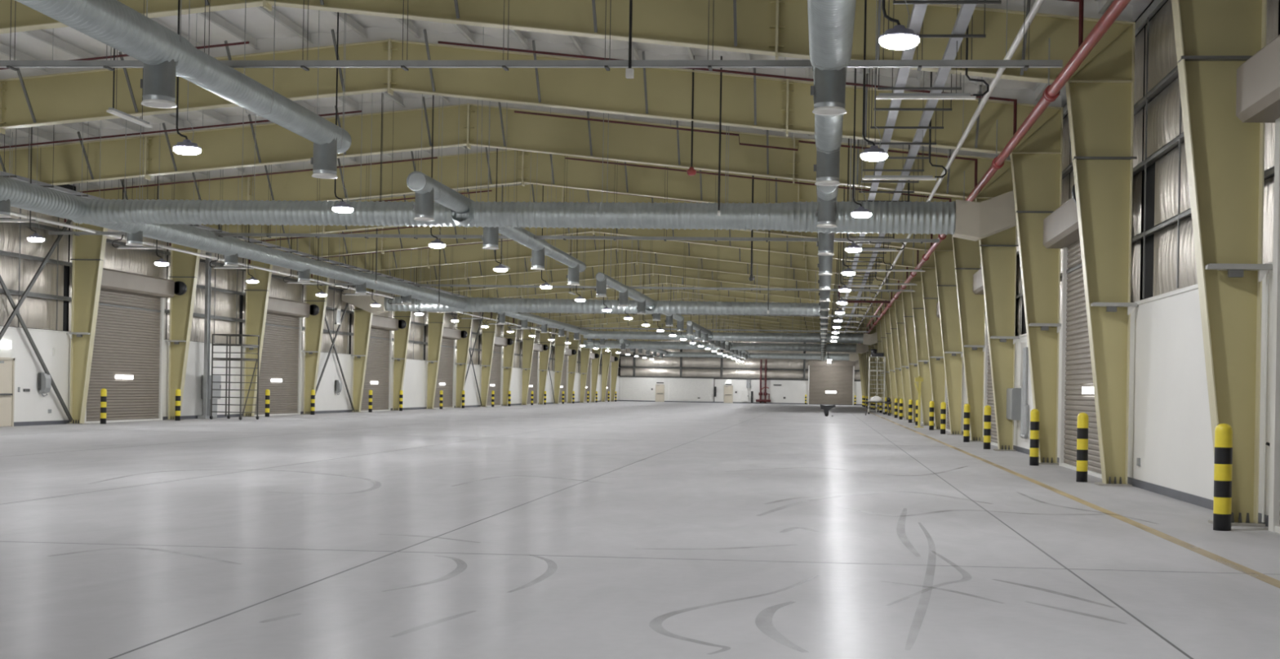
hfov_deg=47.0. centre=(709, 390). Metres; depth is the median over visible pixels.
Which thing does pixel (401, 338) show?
frame
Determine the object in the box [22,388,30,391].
wall sign
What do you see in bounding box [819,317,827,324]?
outlet
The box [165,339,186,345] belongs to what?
light
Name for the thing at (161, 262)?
lamp
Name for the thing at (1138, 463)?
wall socket
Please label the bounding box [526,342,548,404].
door
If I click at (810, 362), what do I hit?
hood
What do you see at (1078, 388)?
curtain
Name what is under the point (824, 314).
outlet
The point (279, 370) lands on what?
curtain
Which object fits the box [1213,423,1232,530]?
bollard
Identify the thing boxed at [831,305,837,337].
lamp
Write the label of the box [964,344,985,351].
light
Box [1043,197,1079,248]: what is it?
hood
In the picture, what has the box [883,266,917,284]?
light
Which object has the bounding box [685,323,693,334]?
outlet
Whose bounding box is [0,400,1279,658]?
floor
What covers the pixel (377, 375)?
curtain
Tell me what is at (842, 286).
diffuser
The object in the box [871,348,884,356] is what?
box
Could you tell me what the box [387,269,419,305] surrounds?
light
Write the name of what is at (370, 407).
bollard
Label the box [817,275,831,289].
outlet
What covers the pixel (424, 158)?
pipe
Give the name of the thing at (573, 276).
outlet
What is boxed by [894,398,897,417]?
bollard
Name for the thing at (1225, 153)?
frame
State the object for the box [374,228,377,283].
sensor
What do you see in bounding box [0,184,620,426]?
wall
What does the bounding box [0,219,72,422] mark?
brace
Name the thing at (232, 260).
outlet
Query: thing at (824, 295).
air duct
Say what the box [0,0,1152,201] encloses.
ceiling
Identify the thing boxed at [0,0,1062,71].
cable trunking
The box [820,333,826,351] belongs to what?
air duct
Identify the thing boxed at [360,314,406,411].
door
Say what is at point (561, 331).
outlet
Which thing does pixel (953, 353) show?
light
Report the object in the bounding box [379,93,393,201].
light
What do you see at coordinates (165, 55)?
air duct
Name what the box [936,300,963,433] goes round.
door
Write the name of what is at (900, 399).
bollard
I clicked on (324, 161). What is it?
outlet
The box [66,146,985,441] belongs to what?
frame
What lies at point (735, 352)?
outlet
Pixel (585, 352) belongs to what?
frame
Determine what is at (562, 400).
bollard
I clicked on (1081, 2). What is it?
pipe
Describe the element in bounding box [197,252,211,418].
column
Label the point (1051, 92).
pipe
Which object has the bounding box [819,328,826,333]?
outlet
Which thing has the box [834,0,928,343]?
tray
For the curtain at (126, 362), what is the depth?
53.72 m
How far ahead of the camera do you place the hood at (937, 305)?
61.37 m
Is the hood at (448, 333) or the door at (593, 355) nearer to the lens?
the hood at (448, 333)
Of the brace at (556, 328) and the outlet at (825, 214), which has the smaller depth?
the outlet at (825, 214)
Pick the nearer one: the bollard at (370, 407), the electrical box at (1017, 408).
the electrical box at (1017, 408)
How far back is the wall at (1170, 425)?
23.01 m
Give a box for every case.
[38,372,51,396]
[335,379,342,395]
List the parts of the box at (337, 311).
box panel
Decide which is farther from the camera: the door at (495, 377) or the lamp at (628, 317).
the door at (495, 377)
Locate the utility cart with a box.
[820,404,835,416]
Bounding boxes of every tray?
[0,124,629,340]
[241,240,619,340]
[820,404,835,409]
[831,0,1001,343]
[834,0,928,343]
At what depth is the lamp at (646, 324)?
82.74 m
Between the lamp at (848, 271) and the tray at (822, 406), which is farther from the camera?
the tray at (822, 406)
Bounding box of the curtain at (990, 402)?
[986,339,997,443]
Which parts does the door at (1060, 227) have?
guide rail, motor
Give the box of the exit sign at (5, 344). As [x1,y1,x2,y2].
[0,340,11,348]
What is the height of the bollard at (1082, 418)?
1.222 m
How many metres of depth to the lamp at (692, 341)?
112.52 m
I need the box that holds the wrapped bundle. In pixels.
[869,395,882,401]
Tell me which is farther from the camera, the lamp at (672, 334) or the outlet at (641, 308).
the lamp at (672, 334)
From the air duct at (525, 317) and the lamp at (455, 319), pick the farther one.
the air duct at (525, 317)
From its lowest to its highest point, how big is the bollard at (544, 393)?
1.222 m
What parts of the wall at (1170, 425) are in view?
dado panel, dado panel, dado panel, foil panel, foil panel, foil panel, dado panel, foil panel, foil panel, foil panel, foil panel, skirting, foil panel, foil panel, dado panel, foil panel, foil panel, foil panel, dado panel, foil panel, foil panel, foil panel, dado panel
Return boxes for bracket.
[1204,263,1272,281]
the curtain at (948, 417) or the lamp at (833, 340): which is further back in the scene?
the lamp at (833, 340)
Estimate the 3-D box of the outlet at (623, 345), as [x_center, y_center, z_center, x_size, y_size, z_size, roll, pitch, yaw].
[-8.216,-4.278,140.235,0.488,0.782,0.460,1,0,4]
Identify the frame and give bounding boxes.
[0,0,1137,486]
[0,29,1062,464]
[0,96,1018,450]
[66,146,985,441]
[165,183,963,435]
[243,225,945,429]
[303,232,932,426]
[351,248,920,422]
[391,262,912,419]
[425,274,904,417]
[454,283,898,415]
[480,291,893,413]
[502,298,888,413]
[521,313,883,411]
[538,314,879,404]
[554,315,875,408]
[567,318,872,403]
[579,322,871,407]
[591,325,867,402]
[601,330,866,406]
[610,339,863,401]
[1171,0,1266,526]
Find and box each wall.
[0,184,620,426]
[617,339,862,404]
[912,0,1279,526]
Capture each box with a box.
[334,308,341,324]
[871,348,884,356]
[1005,342,1029,438]
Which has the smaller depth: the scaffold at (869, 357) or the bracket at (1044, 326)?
the bracket at (1044, 326)
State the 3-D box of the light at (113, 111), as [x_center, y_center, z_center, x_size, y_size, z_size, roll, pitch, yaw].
[-9.970,-6.449,25.352,0.100,3.559,1.480,1,0,4]
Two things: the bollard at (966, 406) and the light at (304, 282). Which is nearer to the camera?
the bollard at (966, 406)
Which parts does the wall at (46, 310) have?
foil panel, foil panel, foil panel, dado panel, foil panel, foil panel, foil panel, foil panel, dado panel, foil panel, foil panel, foil panel, foil panel, dado panel, foil panel, foil panel, foil panel, foil panel, foil panel, dado panel, skirting, foil panel, foil panel, foil panel, dado panel, foil panel, foil panel, foil panel, foil panel, foil panel, dado panel, foil panel, foil panel, foil panel, dado panel, foil panel, foil panel, foil panel, dado panel, foil panel, foil panel, foil panel, dado panel, foil panel, foil panel, foil panel, dado panel, foil panel, foil panel, foil panel, foil panel, dado panel, foil panel, foil panel, dado panel, foil panel, foil panel, foil panel, foil panel, dado panel, dado panel, foil panel, dado panel, dado panel, dado panel, dado panel, dado panel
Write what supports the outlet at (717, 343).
attached to the air duct at (699, 329)
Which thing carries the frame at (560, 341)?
on the floor
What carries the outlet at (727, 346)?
attached to the air duct at (743, 353)
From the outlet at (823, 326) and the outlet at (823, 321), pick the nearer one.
the outlet at (823, 321)
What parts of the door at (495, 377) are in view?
guide rail, motor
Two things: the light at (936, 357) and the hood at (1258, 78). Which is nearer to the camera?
the hood at (1258, 78)
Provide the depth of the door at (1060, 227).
30.39 m
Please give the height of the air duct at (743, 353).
4.361 m
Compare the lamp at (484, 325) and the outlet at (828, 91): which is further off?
the lamp at (484, 325)
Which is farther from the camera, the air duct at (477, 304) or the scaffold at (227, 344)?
the air duct at (477, 304)
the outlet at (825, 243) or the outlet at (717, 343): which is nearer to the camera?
the outlet at (825, 243)
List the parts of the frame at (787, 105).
splice plate, ridge plate, splice plate, plate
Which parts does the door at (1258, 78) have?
guide rail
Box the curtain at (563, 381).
[558,355,566,402]
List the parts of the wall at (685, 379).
wall post, dado panel, wall post, wall post, foil panel, foil panel, skirting, foil panel, foil panel, dado panel, wall post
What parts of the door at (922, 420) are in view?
guide rail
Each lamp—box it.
[26,126,44,241]
[154,175,168,266]
[173,0,201,155]
[246,224,258,283]
[316,238,326,296]
[332,12,353,213]
[371,253,380,306]
[414,266,423,315]
[428,94,445,248]
[451,279,458,321]
[481,288,488,327]
[493,147,507,271]
[506,315,513,332]
[528,312,535,337]
[540,185,551,288]
[565,319,570,343]
[574,228,585,301]
[602,233,611,311]
[624,256,632,319]
[642,263,649,326]
[657,274,663,331]
[669,318,675,336]
[680,291,686,340]
[689,298,695,343]
[831,297,839,333]
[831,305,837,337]
[831,319,836,342]
[832,284,840,328]
[834,273,842,321]
[835,258,844,314]
[836,241,847,304]
[839,232,850,292]
[841,185,855,275]
[845,137,862,252]
[850,67,871,217]
[860,0,888,160]
[878,0,919,49]
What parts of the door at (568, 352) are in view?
guide rail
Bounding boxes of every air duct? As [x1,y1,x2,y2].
[0,120,466,309]
[15,0,351,178]
[72,93,1016,240]
[341,252,820,315]
[406,93,586,284]
[495,287,607,345]
[583,313,877,345]
[583,320,868,353]
[595,227,684,330]
[619,328,668,358]
[664,339,858,361]
[685,286,725,349]
[724,320,750,359]
[807,0,856,186]
[815,185,838,289]
[818,275,830,333]
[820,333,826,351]
[821,351,825,360]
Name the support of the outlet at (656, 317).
attached to the air duct at (602, 279)
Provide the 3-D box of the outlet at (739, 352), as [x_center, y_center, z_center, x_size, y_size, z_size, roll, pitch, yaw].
[3.292,-4.084,159.385,0.488,0.782,0.460,1,0,4]
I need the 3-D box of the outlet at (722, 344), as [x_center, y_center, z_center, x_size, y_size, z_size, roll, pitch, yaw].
[1.240,-4.119,132.824,0.488,0.782,0.460,1,0,4]
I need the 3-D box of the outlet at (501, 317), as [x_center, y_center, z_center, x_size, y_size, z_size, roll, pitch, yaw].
[-12.319,-4.348,87.113,0.488,0.782,0.460,1,0,4]
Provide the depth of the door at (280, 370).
69.05 m
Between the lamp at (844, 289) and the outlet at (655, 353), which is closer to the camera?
the lamp at (844, 289)
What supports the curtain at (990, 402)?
hanging from the door at (978, 288)
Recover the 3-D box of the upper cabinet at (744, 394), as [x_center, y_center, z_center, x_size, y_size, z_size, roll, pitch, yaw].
[4.497,0.701,182.986,0.900,1.350,0.300,1,0,4]
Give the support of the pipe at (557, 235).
hanging from the ceiling
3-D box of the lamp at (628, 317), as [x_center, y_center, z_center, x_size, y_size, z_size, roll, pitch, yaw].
[-4.104,-5.983,75.272,0.430,4.693,0.430,1,0,4]
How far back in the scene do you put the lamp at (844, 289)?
52.67 m
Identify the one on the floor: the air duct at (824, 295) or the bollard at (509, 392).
the bollard at (509, 392)
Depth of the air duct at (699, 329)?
110.33 m
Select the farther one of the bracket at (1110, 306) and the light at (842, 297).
the light at (842, 297)
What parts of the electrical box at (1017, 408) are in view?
cabinet door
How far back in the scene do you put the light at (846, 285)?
59.31 m
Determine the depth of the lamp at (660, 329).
90.21 m
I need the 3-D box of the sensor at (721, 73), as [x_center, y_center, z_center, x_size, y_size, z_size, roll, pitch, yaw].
[0.246,-5.678,32.585,0.070,3.602,0.067,1,0,4]
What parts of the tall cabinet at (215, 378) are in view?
cabinet door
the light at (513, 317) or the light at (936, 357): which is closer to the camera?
the light at (936, 357)
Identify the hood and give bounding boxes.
[100,267,174,297]
[266,296,310,317]
[370,314,398,330]
[442,326,461,339]
[493,335,507,346]
[533,342,543,351]
[554,347,572,355]
[589,352,595,359]
[601,355,614,361]
[808,360,854,365]
[936,302,939,317]
[973,255,1017,294]
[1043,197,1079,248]
[1235,34,1279,122]
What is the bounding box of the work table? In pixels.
[864,401,891,415]
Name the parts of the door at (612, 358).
guide rail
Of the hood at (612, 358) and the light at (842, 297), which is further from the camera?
the hood at (612, 358)
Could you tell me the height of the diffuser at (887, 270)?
0.035 m
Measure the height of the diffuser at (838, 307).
0.035 m
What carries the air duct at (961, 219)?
hanging from the ceiling
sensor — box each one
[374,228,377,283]
[438,226,440,306]
[625,0,634,78]
[717,55,722,216]
[767,230,769,313]
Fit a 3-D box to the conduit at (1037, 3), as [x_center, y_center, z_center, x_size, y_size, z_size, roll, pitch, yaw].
[8.329,-6.025,68.570,0.103,1.433,118.000,1,0,4]
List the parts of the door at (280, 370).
guide rail, motor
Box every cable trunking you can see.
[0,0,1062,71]
[48,150,939,243]
[302,245,899,292]
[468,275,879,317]
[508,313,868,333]
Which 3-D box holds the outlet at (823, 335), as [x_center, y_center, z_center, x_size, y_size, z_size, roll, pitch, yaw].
[7.887,-4.006,100.998,0.488,0.782,0.460,1,0,4]
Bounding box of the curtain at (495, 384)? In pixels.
[486,345,501,405]
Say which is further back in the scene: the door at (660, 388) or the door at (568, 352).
the door at (660, 388)
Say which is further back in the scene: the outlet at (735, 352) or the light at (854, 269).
the outlet at (735, 352)
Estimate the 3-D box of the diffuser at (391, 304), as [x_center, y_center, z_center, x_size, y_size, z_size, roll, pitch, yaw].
[-15.912,-4.507,76.883,1.480,0.035,0.100,1,0,4]
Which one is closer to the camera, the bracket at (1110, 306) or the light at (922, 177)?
the bracket at (1110, 306)
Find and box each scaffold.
[209,333,259,419]
[867,355,885,414]
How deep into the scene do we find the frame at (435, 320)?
93.62 m
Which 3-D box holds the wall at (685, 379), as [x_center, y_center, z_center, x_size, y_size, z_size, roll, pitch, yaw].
[4.115,-3.431,183.182,31.190,10.000,0.500,1,0,4]
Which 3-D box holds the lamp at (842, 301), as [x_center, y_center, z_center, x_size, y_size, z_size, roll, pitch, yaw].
[5.477,-5.309,60.144,0.430,3.561,0.430,1,0,4]
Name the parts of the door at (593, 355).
guide rail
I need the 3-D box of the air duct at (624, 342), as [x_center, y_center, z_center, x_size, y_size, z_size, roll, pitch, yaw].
[-6.691,-5.635,159.496,0.540,3.547,41.070,1,0,4]
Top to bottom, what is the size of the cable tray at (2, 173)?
1.818 m
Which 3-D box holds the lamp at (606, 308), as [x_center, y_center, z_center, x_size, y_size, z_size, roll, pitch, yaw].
[-4.681,-5.992,67.806,0.430,4.693,0.430,1,0,4]
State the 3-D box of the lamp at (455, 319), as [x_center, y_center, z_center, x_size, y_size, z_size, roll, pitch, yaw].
[-14.530,-5.661,84.095,0.430,3.468,0.430,1,0,4]
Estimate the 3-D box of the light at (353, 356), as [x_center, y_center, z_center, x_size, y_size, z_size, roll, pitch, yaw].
[-18.999,-1.824,79.516,0.770,0.205,0.250,1,0,4]
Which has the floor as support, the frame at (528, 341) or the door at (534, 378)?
the frame at (528, 341)
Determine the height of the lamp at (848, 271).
3.561 m
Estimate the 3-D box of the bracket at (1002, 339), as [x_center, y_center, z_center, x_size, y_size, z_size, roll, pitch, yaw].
[8.024,-1.367,39.871,0.770,0.205,0.250,1,0,4]
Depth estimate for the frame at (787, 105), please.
33.17 m
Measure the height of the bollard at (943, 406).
1.222 m
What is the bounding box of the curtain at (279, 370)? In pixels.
[254,312,299,414]
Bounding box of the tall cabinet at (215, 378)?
[201,374,221,417]
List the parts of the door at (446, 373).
guide rail, motor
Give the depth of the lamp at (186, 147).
22.99 m
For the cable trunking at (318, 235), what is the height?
3.619 m
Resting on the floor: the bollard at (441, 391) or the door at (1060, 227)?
the bollard at (441, 391)
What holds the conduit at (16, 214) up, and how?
hanging from the ceiling
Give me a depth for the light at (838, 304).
96.64 m
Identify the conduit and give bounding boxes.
[9,131,565,336]
[856,0,1044,329]
[1262,273,1268,522]
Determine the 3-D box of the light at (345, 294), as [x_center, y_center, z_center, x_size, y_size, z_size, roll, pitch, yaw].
[-16.563,-5.925,69.424,1.676,2.848,0.100,1,0,4]
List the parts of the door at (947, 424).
guide rail, guide rail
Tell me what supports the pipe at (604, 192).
hanging from the ceiling
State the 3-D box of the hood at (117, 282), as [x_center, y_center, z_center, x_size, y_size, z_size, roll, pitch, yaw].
[-21.110,-3.917,53.427,0.590,0.680,6.200,1,0,4]
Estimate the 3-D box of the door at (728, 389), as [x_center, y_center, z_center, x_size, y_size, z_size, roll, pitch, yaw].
[2.416,0.461,183.268,1.120,2.160,0.140,1,0,4]
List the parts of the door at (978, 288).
guide rail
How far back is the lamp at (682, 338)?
105.13 m
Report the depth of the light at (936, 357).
62.15 m
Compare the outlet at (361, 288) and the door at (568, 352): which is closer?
the outlet at (361, 288)
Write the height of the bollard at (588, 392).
1.222 m
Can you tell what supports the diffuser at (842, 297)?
attached to the light at (842, 297)
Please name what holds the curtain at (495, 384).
hanging from the door at (495, 377)
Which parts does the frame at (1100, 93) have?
ridge plate, splice plate, plate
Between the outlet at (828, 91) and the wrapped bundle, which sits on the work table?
the wrapped bundle
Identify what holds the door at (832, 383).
in the wall at (685, 379)
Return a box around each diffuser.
[0,220,39,222]
[106,110,152,128]
[117,247,163,249]
[213,267,253,269]
[287,282,322,284]
[345,294,376,295]
[391,303,419,305]
[429,311,454,312]
[838,306,867,307]
[838,315,863,315]
[841,297,872,298]
[842,285,879,287]
[853,270,887,271]
[861,249,897,251]
[862,177,937,180]
[875,95,976,99]
[883,284,917,284]
[887,270,924,271]
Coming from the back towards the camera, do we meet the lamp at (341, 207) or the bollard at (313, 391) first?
the bollard at (313, 391)
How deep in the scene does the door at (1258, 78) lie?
16.70 m
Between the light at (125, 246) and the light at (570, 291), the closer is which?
the light at (125, 246)
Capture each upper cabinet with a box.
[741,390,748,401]
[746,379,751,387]
[751,391,753,402]
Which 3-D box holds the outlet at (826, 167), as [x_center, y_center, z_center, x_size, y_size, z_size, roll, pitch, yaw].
[2.127,-4.104,26.420,0.488,0.782,0.460,1,0,4]
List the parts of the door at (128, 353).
guide rail, motor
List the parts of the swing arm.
post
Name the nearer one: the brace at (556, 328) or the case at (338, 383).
the case at (338, 383)
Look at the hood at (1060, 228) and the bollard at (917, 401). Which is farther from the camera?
the bollard at (917, 401)
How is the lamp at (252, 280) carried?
hanging from the ceiling
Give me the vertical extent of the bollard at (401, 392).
1.222 m
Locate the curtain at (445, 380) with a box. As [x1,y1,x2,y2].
[433,337,453,407]
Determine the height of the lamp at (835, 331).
3.561 m
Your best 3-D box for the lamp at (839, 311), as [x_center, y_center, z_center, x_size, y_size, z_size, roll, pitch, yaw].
[6.054,-5.299,67.611,0.430,3.561,0.430,1,0,4]
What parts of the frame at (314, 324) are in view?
splice plate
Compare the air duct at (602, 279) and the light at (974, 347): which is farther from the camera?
the air duct at (602, 279)
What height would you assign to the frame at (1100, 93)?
9.429 m
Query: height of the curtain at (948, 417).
4.719 m
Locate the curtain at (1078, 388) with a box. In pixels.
[1063,240,1101,473]
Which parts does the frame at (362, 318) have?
splice plate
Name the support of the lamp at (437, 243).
hanging from the ceiling
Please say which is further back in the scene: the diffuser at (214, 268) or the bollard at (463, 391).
the bollard at (463, 391)
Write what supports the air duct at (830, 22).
hanging from the ceiling
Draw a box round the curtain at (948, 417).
[946,399,950,429]
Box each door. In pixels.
[0,357,14,426]
[84,267,186,422]
[253,296,319,416]
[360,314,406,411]
[433,326,467,408]
[486,335,513,406]
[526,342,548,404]
[554,347,576,403]
[583,352,599,402]
[601,355,617,401]
[655,384,664,401]
[724,385,733,403]
[807,360,854,404]
[920,400,933,423]
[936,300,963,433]
[973,255,1017,446]
[1043,184,1102,478]
[1235,34,1279,533]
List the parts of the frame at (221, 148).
splice plate, ridge plate, splice plate, plate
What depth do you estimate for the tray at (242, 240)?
62.35 m
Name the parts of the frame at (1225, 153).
plate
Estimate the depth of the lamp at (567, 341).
121.42 m
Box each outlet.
[0,199,11,217]
[125,231,143,246]
[140,58,177,108]
[223,253,238,266]
[297,268,310,281]
[311,137,337,178]
[355,282,366,293]
[400,294,411,303]
[413,187,434,221]
[480,226,498,249]
[497,312,505,324]
[520,318,528,328]
[529,246,545,270]
[540,324,546,333]
[557,328,564,336]
[566,262,579,284]
[573,332,579,339]
[586,337,592,342]
[595,277,606,297]
[599,338,604,345]
[617,288,628,306]
[620,342,625,350]
[635,299,645,314]
[638,348,642,353]
[645,349,649,355]
[651,313,660,320]
[653,351,657,356]
[665,314,673,326]
[675,319,683,330]
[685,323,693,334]
[694,328,701,338]
[702,333,708,342]
[708,340,714,344]
[714,340,719,346]
[720,342,724,349]
[724,343,729,351]
[733,349,737,355]
[737,351,741,356]
[810,66,846,115]
[813,146,840,186]
[815,195,836,227]
[816,231,834,255]
[817,255,832,275]
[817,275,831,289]
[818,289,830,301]
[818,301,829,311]
[819,310,828,318]
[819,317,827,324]
[819,323,827,329]
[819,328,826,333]
[820,333,826,337]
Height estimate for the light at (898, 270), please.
2.188 m
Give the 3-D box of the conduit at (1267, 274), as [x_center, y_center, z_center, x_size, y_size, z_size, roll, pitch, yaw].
[6.595,0.086,17.404,0.030,2.950,0.030,1,0,-18]
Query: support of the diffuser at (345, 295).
attached to the light at (345, 294)
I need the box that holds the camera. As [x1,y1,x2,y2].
[748,175,754,280]
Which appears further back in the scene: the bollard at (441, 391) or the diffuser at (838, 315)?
the bollard at (441, 391)
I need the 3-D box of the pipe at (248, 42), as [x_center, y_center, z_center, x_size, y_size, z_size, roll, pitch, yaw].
[-15.532,-6.681,30.962,11.967,2.895,0.068,1,0,4]
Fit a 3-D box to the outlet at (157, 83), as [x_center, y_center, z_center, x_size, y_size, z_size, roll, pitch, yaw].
[-7.479,-4.266,19.941,0.488,0.782,0.460,1,0,4]
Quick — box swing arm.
[914,376,924,427]
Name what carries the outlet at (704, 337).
attached to the air duct at (699, 329)
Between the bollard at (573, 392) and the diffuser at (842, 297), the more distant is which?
the bollard at (573, 392)
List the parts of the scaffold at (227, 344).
post, post, post, guard rail, guard rail, post, post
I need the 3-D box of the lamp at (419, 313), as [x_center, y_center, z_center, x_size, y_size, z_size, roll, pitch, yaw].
[-15.106,-5.671,76.628,0.430,3.468,0.430,1,0,4]
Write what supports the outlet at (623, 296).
attached to the air duct at (602, 279)
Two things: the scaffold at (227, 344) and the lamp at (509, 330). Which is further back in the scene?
the lamp at (509, 330)
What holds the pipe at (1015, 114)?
hanging from the ceiling
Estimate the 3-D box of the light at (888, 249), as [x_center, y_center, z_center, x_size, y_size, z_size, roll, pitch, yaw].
[5.099,-5.618,44.413,1.676,2.807,0.100,1,0,4]
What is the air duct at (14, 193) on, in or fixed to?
hanging from the ceiling
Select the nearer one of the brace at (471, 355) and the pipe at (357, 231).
the pipe at (357, 231)
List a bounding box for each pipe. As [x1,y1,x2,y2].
[0,24,249,69]
[0,97,361,148]
[63,156,437,222]
[168,190,492,245]
[248,225,422,263]
[311,235,564,277]
[437,26,1017,135]
[514,106,977,186]
[564,157,951,201]
[604,191,932,246]
[838,284,890,326]
[859,0,1130,344]
[1061,0,1084,47]
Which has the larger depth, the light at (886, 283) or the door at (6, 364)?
the light at (886, 283)
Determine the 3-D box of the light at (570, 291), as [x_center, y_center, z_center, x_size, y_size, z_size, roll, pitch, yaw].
[-6.509,-6.390,70.152,0.100,3.559,1.480,1,0,4]
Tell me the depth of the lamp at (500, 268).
45.41 m
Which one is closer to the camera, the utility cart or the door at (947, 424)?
the door at (947, 424)
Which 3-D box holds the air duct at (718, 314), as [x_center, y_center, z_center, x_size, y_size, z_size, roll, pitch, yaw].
[-3.399,-6.403,89.636,27.600,3.559,0.240,1,0,4]
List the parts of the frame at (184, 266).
splice plate, ridge plate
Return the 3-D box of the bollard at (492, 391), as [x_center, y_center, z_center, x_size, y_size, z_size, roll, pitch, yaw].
[-16.245,0.615,110.299,0.196,1.222,0.196,1,0,4]
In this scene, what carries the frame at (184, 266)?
on the floor
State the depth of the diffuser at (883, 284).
64.10 m
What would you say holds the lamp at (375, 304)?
hanging from the ceiling
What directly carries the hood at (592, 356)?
attached to the door at (593, 355)
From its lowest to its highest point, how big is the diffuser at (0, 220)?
0.035 m
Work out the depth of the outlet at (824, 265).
46.58 m
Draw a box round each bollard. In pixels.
[100,388,106,423]
[174,388,181,420]
[265,389,270,416]
[310,389,315,414]
[368,390,372,412]
[399,390,403,410]
[439,390,443,408]
[462,390,464,408]
[491,390,494,406]
[507,391,511,405]
[530,391,533,404]
[543,391,546,404]
[561,391,564,404]
[572,391,574,403]
[586,391,589,402]
[879,397,882,412]
[884,397,887,413]
[888,397,890,415]
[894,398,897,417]
[899,398,902,419]
[908,399,912,422]
[915,400,918,425]
[928,400,934,430]
[940,401,946,434]
[963,403,969,442]
[983,404,991,448]
[1029,408,1039,465]
[1075,412,1088,482]
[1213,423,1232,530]
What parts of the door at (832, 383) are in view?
guide rail, guide rail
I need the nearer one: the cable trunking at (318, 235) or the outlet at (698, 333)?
the cable trunking at (318, 235)
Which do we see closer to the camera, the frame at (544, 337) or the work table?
the work table
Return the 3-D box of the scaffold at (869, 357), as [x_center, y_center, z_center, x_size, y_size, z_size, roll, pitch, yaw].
[12.122,-0.372,106.082,1.174,4.154,1.540,1,0,4]
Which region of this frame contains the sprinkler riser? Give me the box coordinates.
[755,359,770,403]
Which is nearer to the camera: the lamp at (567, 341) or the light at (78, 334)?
the light at (78, 334)
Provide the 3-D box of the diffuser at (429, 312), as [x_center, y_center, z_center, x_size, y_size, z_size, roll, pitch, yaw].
[-15.335,-4.497,84.349,1.480,0.035,0.100,1,0,4]
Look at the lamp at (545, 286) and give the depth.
52.85 m
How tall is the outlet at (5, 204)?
0.622 m
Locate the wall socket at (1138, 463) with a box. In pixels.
[1136,457,1140,466]
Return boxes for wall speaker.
[52,347,55,355]
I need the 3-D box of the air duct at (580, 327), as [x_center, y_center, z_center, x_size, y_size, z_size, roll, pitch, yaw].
[-1.666,-6.373,112.069,27.600,3.559,0.240,1,0,4]
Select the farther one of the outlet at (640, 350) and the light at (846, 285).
the outlet at (640, 350)
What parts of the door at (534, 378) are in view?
guide rail, motor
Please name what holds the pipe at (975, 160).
hanging from the ceiling
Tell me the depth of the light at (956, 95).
21.98 m
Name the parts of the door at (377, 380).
guide rail, motor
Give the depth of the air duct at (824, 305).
66.93 m
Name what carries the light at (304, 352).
attached to the frame at (314, 324)
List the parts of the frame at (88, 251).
plate, splice plate, ridge plate, splice plate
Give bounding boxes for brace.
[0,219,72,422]
[315,285,354,410]
[464,312,483,405]
[546,328,556,403]
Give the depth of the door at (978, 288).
45.87 m
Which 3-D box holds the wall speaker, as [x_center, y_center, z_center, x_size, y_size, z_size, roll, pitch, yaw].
[-21.763,-1.288,48.763,0.035,0.260,0.100,1,0,4]
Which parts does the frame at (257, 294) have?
splice plate, splice plate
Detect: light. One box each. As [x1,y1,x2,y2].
[66,332,89,337]
[106,0,152,128]
[111,178,163,249]
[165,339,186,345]
[208,223,253,269]
[242,346,257,351]
[283,236,322,284]
[302,351,317,355]
[341,255,376,295]
[351,355,364,358]
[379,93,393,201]
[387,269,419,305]
[428,280,454,312]
[458,290,484,319]
[485,311,510,324]
[499,185,510,269]
[509,317,532,329]
[568,234,575,294]
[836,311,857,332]
[837,293,866,315]
[838,275,871,307]
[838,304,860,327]
[840,262,877,298]
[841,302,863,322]
[842,256,884,287]
[850,232,893,271]
[861,190,904,251]
[862,67,946,180]
[863,144,910,201]
[875,0,989,99]
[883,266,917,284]
[885,264,915,291]
[887,246,924,271]
[918,360,928,363]
[929,355,943,359]
[944,351,962,357]
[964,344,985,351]
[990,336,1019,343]
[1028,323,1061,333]
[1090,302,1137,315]
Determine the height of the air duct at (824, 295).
3.448 m
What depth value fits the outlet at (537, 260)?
46.32 m
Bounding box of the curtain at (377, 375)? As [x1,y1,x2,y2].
[360,327,390,410]
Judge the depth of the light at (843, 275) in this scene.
74.24 m
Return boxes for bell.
[686,55,696,175]
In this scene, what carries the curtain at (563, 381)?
hanging from the door at (568, 352)
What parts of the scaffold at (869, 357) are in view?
post, post, post, post, post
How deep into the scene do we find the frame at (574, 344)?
146.36 m
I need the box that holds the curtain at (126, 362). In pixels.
[85,288,160,421]
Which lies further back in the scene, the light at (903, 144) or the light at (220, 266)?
the light at (220, 266)
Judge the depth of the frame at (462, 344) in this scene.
100.96 m

